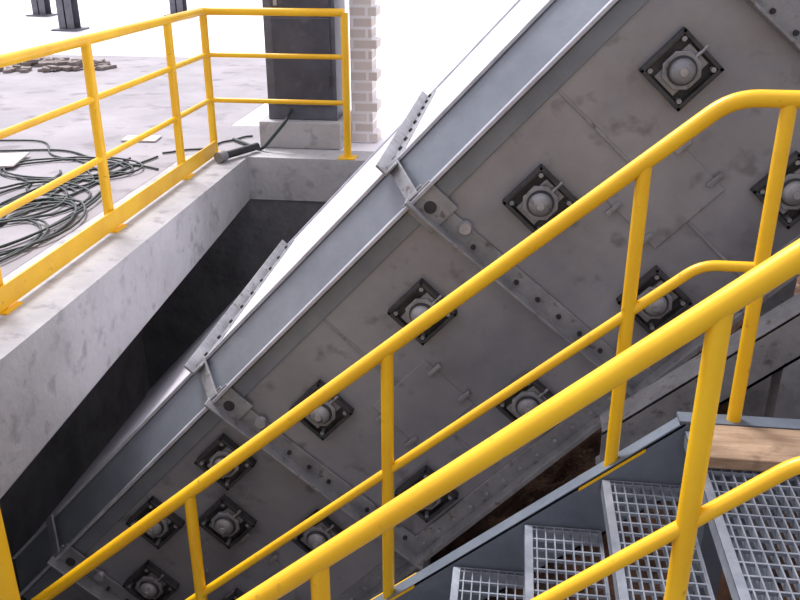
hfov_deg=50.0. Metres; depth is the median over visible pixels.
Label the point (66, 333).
concrete wall
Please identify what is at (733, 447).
wooden plank
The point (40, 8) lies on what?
steel column
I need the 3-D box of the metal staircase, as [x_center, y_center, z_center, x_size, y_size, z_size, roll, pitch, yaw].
[0.330,2.022,2.997,5.050,3.220,1.057,3,23,7]
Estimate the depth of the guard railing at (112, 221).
5.30 m
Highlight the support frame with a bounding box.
[405,278,796,578]
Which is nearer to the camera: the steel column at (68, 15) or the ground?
the ground
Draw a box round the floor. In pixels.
[0,55,323,277]
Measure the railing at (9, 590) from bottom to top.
1.096 m
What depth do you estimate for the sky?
15.21 m
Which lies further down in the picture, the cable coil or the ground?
the ground
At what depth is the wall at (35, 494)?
6.48 m
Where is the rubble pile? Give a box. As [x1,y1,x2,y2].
[0,57,116,73]
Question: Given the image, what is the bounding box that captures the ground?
[400,275,799,599]
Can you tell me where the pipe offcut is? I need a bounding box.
[214,142,259,162]
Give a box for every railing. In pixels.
[0,7,357,314]
[0,509,20,599]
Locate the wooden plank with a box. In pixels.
[708,425,799,471]
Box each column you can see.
[25,0,56,16]
[51,0,89,31]
[164,0,186,15]
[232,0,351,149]
[349,0,381,142]
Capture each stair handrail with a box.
[31,89,799,599]
[236,238,799,599]
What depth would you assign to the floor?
8.26 m
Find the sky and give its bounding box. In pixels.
[0,0,516,150]
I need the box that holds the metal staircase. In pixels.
[372,411,799,599]
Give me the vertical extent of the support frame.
5.309 m
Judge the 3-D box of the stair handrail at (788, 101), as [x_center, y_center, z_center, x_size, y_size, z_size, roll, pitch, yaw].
[0.436,0.889,3.046,4.866,3.246,0.070,3,23,7]
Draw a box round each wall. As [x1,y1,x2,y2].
[0,155,249,498]
[0,330,148,599]
[142,148,374,388]
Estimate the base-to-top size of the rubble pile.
0.133 m
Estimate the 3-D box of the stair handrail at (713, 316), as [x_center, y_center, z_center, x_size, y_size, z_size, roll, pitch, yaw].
[0.303,1.292,2.105,4.866,3.246,0.070,3,23,7]
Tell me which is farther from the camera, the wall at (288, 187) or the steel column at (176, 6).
the steel column at (176, 6)
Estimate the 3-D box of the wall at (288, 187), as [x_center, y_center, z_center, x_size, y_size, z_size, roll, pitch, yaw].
[1.403,0.499,7.328,7.900,3.406,0.312,3,23,7]
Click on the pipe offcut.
(221, 156)
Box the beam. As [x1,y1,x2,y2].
[595,293,799,563]
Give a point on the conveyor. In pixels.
(556, 98)
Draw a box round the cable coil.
[0,135,252,261]
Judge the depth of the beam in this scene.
3.10 m
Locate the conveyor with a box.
[12,0,799,599]

